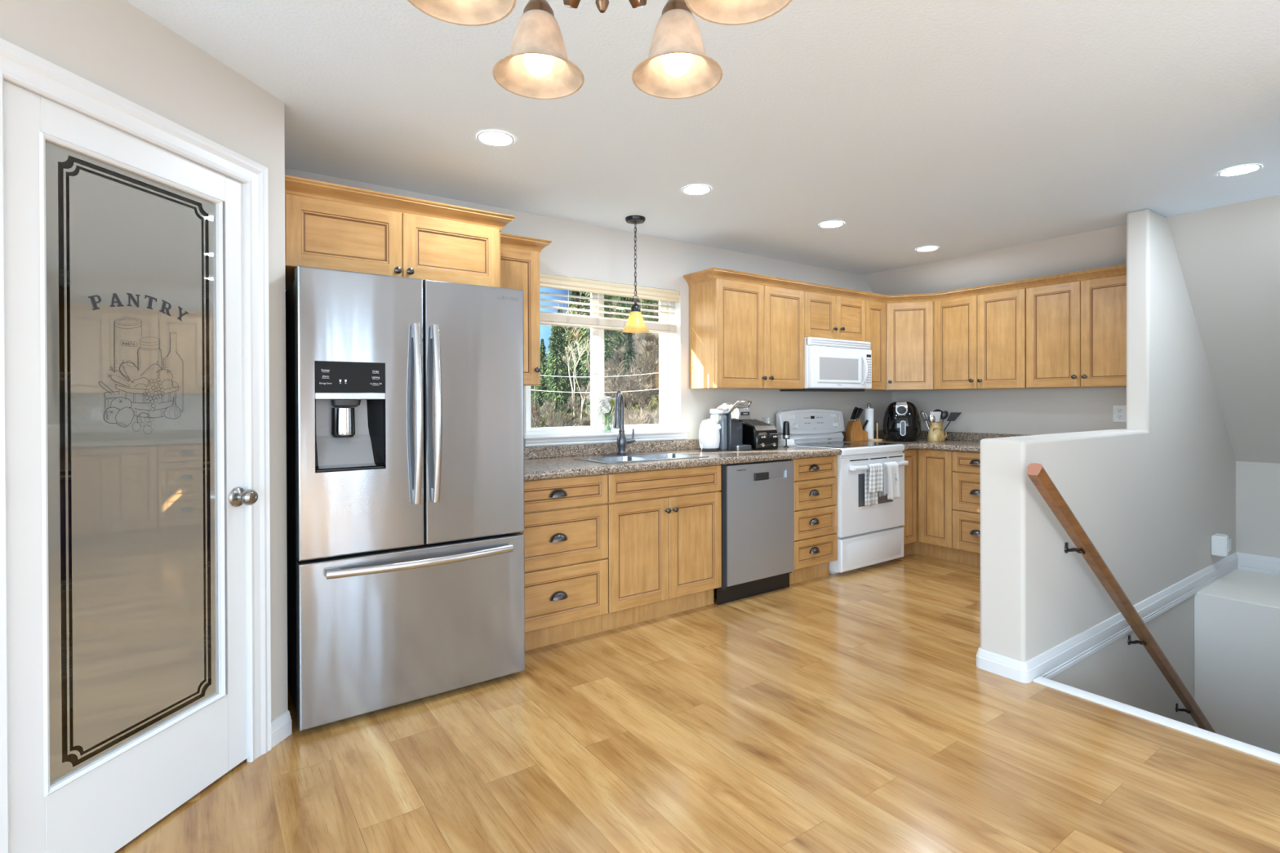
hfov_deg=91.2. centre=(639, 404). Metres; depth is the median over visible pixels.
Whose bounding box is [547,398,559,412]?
bare tree
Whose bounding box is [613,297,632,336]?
conifer
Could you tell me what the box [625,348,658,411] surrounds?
bare tree
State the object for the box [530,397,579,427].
bare shrub
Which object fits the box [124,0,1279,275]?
ceiling
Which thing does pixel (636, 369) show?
bare tree
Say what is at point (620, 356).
bare tree
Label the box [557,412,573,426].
bare tree
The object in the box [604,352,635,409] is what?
bare tree
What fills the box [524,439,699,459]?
backsplash
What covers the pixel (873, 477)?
dish towel
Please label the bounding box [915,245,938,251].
recessed light
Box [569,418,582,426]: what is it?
bare shrub
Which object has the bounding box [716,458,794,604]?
dishwasher
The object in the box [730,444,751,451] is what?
drip tray
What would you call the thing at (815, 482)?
base cabinet
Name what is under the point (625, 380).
bare tree
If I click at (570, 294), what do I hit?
conifer
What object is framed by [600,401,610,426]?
flower
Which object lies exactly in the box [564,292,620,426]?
conifer
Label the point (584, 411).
bare tree
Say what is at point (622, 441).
faucet
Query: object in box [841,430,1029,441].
backsplash
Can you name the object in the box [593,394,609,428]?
flower
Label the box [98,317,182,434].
print
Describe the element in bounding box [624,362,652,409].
bare tree
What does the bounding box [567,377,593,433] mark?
bare tree
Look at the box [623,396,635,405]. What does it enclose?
bare tree
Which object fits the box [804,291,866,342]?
upper cabinet
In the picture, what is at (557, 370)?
conifer
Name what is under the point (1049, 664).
baseboard
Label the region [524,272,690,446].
window
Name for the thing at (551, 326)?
conifer
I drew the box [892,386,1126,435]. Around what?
wall
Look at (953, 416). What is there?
spatula
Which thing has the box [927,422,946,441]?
utensil crock
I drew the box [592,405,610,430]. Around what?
flower
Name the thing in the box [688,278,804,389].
upper cabinet
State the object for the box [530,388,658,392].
power line
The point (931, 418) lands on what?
spoon
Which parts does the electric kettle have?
lid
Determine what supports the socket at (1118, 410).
attached to the wall outlet at (1119, 411)
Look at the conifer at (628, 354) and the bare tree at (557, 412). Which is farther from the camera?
the conifer at (628, 354)
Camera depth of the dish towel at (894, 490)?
4.68 m
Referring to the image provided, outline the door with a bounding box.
[3,79,257,852]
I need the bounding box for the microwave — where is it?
[779,337,871,391]
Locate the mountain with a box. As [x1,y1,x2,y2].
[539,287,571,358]
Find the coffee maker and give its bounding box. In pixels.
[709,399,751,451]
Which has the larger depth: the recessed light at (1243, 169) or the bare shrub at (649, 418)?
the bare shrub at (649, 418)
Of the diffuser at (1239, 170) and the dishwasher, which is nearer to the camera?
the diffuser at (1239, 170)
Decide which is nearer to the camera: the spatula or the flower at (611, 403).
the flower at (611, 403)
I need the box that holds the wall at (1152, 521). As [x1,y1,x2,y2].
[980,208,1235,726]
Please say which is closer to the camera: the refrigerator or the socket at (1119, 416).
the refrigerator
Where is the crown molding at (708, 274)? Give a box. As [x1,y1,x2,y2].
[683,264,1126,304]
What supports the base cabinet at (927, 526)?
on the floor
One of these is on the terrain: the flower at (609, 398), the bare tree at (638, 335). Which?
the bare tree at (638, 335)
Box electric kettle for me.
[698,418,721,451]
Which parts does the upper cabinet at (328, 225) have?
door, knob, crown moulding, knob, door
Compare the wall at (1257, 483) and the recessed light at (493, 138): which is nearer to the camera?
the recessed light at (493, 138)
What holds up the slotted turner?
in the utensil crock
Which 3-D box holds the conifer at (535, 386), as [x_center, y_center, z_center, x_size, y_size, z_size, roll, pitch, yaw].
[-18.401,-0.672,112.623,4.520,10.792,4.396,0,0,18]
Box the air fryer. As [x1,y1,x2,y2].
[882,401,921,441]
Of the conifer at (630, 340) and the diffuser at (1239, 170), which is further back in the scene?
the conifer at (630, 340)
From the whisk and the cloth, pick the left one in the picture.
the cloth
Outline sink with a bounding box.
[572,452,708,463]
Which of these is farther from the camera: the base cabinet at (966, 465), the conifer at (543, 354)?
the conifer at (543, 354)
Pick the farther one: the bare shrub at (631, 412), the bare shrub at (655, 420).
the bare shrub at (631, 412)
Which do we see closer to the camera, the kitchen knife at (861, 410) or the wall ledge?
the wall ledge
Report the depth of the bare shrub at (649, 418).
62.40 m
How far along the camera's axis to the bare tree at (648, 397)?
81.92 m
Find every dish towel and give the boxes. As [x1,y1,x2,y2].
[864,462,883,506]
[884,461,900,499]
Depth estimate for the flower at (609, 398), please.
4.12 m
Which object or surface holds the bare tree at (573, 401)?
on the terrain
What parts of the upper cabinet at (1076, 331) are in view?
door, door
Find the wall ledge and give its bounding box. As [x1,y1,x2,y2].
[1194,568,1279,754]
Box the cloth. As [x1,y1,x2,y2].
[879,462,888,497]
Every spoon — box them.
[928,414,935,422]
[933,408,942,422]
[940,410,948,422]
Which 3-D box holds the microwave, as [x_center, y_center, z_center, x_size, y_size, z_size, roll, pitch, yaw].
[1.510,-0.308,5.047,0.754,0.404,0.400,0,0,-35]
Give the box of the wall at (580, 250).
[57,155,892,709]
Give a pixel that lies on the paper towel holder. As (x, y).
(877, 438)
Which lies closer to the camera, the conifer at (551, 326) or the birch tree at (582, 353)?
the birch tree at (582, 353)
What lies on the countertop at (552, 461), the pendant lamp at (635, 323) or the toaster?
the toaster
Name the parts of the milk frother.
handle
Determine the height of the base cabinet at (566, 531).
0.872 m
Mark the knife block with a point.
(855, 432)
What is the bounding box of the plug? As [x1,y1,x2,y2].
[1210,533,1231,556]
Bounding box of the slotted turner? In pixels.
[929,411,941,422]
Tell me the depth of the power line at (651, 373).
58.40 m
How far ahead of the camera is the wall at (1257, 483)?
4.71 m
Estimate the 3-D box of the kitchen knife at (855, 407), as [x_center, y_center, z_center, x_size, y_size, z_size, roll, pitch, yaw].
[1.830,0.078,5.348,0.055,0.120,0.016,0,0,-10]
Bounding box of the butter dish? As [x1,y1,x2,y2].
[777,439,796,446]
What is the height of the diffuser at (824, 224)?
0.001 m
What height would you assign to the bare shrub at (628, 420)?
4.414 m
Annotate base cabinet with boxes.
[520,474,608,650]
[601,464,721,631]
[789,455,837,584]
[898,448,956,562]
[951,450,980,567]
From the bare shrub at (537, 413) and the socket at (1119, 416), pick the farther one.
the bare shrub at (537, 413)
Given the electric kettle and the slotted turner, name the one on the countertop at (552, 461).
the electric kettle
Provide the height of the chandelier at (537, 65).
0.570 m
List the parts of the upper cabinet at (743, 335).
door, door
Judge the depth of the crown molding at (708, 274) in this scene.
4.63 m
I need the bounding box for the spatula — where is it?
[943,412,961,431]
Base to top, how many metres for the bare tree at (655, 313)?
10.698 m
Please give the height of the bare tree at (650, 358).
12.202 m
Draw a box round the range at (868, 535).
[776,408,908,573]
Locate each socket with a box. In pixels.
[1116,408,1123,413]
[1116,413,1123,419]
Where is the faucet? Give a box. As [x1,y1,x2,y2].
[603,391,639,456]
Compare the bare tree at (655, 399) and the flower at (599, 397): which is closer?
the flower at (599, 397)
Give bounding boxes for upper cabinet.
[284,174,515,289]
[500,232,551,386]
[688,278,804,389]
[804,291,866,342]
[864,300,885,390]
[864,301,935,391]
[934,288,1029,390]
[1026,274,1126,388]
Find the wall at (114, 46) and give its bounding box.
[0,0,287,720]
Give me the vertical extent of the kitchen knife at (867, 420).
0.094 m
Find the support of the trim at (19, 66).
attached to the wall at (114, 46)
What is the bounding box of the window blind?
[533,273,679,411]
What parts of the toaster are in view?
plate, chrome trim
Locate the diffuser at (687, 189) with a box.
[684,186,709,194]
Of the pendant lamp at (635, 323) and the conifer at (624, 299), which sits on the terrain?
the conifer at (624, 299)
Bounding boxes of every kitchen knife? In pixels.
[851,406,857,420]
[853,408,859,420]
[856,408,862,419]
[862,419,868,429]
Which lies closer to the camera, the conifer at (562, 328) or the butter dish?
the butter dish
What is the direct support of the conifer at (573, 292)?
on the terrain
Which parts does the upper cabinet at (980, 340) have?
door, door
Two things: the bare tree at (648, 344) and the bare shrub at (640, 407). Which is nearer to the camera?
the bare shrub at (640, 407)
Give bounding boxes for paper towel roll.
[864,408,873,439]
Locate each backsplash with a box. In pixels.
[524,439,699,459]
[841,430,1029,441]
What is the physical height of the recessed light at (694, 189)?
0.004 m
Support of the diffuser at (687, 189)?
attached to the recessed light at (694, 189)
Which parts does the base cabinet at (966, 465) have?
drawer, drawer, drawer, cup handle, cup handle, cup handle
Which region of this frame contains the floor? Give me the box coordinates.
[62,553,1279,852]
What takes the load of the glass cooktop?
in the range at (868, 535)
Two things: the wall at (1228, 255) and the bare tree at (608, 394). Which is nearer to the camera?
the wall at (1228, 255)
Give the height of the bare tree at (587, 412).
3.931 m
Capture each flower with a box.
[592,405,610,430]
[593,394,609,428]
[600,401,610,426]
[606,395,612,430]
[607,399,614,429]
[607,402,613,430]
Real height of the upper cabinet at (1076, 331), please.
0.747 m
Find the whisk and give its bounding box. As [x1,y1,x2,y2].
[920,410,928,429]
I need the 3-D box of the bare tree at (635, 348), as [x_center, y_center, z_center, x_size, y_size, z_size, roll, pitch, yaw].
[0.103,-10.702,151.768,6.371,8.731,5.406,0,0,43]
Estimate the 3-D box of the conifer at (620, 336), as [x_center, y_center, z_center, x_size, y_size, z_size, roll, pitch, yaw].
[-5.733,-19.759,166.856,6.928,16.540,6.738,0,0,5]
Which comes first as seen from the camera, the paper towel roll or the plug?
the plug
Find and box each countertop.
[524,439,841,480]
[841,430,1029,452]
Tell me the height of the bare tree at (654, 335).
11.028 m
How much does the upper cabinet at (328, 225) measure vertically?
0.349 m
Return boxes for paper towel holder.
[866,403,883,440]
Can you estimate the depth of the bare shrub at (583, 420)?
87.60 m
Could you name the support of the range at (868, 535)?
on the floor
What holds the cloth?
hanging from the range at (868, 535)
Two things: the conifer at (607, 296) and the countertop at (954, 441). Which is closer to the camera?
the countertop at (954, 441)
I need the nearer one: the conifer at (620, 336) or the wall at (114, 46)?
the wall at (114, 46)
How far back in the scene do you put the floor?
2.20 m
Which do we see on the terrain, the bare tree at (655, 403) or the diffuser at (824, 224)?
the bare tree at (655, 403)
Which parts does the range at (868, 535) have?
knob, knob, control panel, knob, knob, cooktop frame, trim, storage drawer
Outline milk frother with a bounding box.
[782,421,790,447]
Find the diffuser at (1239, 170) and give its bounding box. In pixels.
[1221,165,1258,175]
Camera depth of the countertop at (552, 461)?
3.84 m
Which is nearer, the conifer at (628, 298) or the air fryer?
the air fryer
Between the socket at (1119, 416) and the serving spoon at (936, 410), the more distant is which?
the serving spoon at (936, 410)
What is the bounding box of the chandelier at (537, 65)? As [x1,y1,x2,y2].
[407,0,792,99]
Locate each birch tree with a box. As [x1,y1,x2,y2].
[557,298,590,420]
[560,337,590,424]
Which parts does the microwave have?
door, handle, control panel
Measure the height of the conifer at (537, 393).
12.240 m
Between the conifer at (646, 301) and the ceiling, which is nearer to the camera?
the ceiling
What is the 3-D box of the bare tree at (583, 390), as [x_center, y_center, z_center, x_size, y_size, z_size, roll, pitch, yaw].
[-5.616,0.577,80.713,5.125,8.113,5.018,0,0,-11]
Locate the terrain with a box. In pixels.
[533,298,658,427]
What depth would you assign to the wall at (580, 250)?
4.17 m
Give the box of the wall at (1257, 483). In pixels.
[1235,461,1279,558]
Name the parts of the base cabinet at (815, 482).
cup handle, drawer, cup handle, cup handle, cup handle, drawer, drawer, drawer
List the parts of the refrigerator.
dispenser lever, control panel, door, freezer drawer, handle, handle, handle, door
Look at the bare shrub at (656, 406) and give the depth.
68.36 m
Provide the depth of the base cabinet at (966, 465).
4.73 m
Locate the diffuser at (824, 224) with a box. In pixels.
[821,222,842,227]
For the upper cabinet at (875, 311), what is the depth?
5.29 m
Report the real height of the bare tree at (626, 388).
8.207 m
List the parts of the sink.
bowl, bowl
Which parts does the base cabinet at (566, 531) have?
cup handle, cup handle, cup handle, drawer, drawer, drawer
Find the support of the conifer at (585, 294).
on the terrain
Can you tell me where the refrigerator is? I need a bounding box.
[285,265,524,731]
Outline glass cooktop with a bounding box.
[795,440,897,448]
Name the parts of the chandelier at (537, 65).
lamp shade, lamp shade, bulb, arm, arm, lamp shade, bulb, lamp shade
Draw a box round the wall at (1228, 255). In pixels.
[862,195,1279,463]
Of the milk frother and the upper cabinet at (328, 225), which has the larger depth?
the milk frother
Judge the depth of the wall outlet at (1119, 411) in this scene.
4.44 m
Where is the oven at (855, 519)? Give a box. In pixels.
[836,453,908,537]
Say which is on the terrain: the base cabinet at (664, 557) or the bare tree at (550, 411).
the bare tree at (550, 411)
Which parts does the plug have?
plate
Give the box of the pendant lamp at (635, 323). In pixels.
[622,215,649,333]
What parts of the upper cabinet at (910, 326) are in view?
door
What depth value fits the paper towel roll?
5.35 m
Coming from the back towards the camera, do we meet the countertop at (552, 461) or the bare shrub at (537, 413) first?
the bare shrub at (537, 413)
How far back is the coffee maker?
4.35 m
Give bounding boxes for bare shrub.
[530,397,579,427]
[530,408,544,427]
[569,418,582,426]
[573,415,590,426]
[605,408,636,424]
[623,406,635,420]
[623,410,649,424]
[627,407,650,415]
[635,408,658,424]
[637,405,659,423]
[648,412,659,423]
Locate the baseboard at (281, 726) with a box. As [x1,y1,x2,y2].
[271,710,292,748]
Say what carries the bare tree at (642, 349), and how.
on the terrain
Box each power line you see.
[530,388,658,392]
[545,373,655,377]
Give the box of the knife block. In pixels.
[845,418,867,441]
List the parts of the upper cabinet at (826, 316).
door, door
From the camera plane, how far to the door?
1.76 m
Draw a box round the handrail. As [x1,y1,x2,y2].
[1026,462,1215,733]
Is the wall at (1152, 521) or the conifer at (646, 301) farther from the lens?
the conifer at (646, 301)
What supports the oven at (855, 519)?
in the range at (868, 535)
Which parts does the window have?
sash, sill, sash, crank handle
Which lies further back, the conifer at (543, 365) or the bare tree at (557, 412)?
the conifer at (543, 365)
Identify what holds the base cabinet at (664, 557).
on the floor
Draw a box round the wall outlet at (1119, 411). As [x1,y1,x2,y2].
[1113,405,1126,422]
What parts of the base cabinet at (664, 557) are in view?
door, knob, knob, door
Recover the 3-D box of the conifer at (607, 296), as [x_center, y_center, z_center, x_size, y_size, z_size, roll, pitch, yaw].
[-9.594,-29.415,192.131,6.709,16.469,6.899,0,0,-9]
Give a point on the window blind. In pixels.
(548, 281)
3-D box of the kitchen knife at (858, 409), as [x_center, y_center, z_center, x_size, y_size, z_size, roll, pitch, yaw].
[1.838,0.084,5.305,0.056,0.110,0.016,0,0,-10]
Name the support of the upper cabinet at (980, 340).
attached to the wall at (1027, 411)
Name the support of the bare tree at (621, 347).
on the terrain
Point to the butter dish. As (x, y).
(790, 442)
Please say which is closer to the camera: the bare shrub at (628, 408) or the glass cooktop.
the glass cooktop
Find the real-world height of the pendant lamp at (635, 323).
0.698 m
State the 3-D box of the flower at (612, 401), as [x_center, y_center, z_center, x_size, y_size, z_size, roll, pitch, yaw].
[-0.186,0.067,4.125,0.057,0.208,0.060,0,0,-35]
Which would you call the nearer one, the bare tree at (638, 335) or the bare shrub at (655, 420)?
the bare shrub at (655, 420)
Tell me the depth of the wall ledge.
4.05 m
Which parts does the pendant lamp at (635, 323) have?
chain, lamp shade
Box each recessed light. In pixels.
[476,130,514,146]
[681,184,711,195]
[818,220,844,227]
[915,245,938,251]
[1217,164,1262,176]
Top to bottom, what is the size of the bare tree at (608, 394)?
8.511 m
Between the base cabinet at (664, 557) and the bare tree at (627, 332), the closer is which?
the base cabinet at (664, 557)
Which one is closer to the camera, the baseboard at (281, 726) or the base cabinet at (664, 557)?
the baseboard at (281, 726)
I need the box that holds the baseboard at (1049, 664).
[1030,551,1279,679]
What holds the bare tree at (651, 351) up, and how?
on the terrain
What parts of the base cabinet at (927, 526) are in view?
door, door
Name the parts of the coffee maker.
tank lid, water tank, lift handle, head panel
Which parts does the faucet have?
spout, plate, lever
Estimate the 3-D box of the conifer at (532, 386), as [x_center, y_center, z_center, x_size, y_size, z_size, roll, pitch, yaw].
[-18.939,-2.516,115.769,5.648,14.954,5.281,0,0,-8]
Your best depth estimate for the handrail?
3.12 m
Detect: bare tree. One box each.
[540,411,557,425]
[542,400,555,416]
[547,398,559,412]
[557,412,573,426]
[563,408,587,420]
[565,393,583,424]
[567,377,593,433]
[576,377,611,417]
[585,408,591,426]
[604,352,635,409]
[604,372,639,423]
[604,379,634,412]
[607,373,652,412]
[608,348,634,374]
[613,346,625,372]
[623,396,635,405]
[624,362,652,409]
[625,332,648,355]
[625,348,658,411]
[626,332,642,347]
[628,400,657,413]
[630,364,658,411]
[632,374,657,410]
[633,344,641,365]
[634,338,658,356]
[635,339,656,364]
[635,358,658,374]
[641,333,658,351]
[647,308,658,320]
[647,351,658,371]
[651,395,658,409]
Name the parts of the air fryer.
silver panel, drawer handle, handle trim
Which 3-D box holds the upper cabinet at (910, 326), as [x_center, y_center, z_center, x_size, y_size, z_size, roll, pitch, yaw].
[2.320,-0.497,5.504,0.560,0.747,0.588,0,0,-35]
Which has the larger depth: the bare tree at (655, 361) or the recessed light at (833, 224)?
the bare tree at (655, 361)
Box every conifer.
[530,386,542,426]
[531,338,550,404]
[531,357,554,426]
[532,360,543,426]
[532,385,543,426]
[536,325,573,426]
[539,290,591,427]
[539,309,577,426]
[546,325,555,390]
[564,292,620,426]
[564,293,574,389]
[567,292,617,400]
[604,294,613,330]
[611,296,630,347]
[611,299,627,355]
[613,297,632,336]
[619,332,637,375]
[622,346,639,415]
[636,298,658,346]
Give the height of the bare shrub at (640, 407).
4.209 m
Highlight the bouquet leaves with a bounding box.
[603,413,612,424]
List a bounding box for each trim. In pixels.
[0,37,271,852]
[1032,675,1279,764]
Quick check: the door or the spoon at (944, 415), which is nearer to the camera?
the door
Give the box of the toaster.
[742,418,777,450]
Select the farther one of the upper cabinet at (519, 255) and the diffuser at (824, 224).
the diffuser at (824, 224)

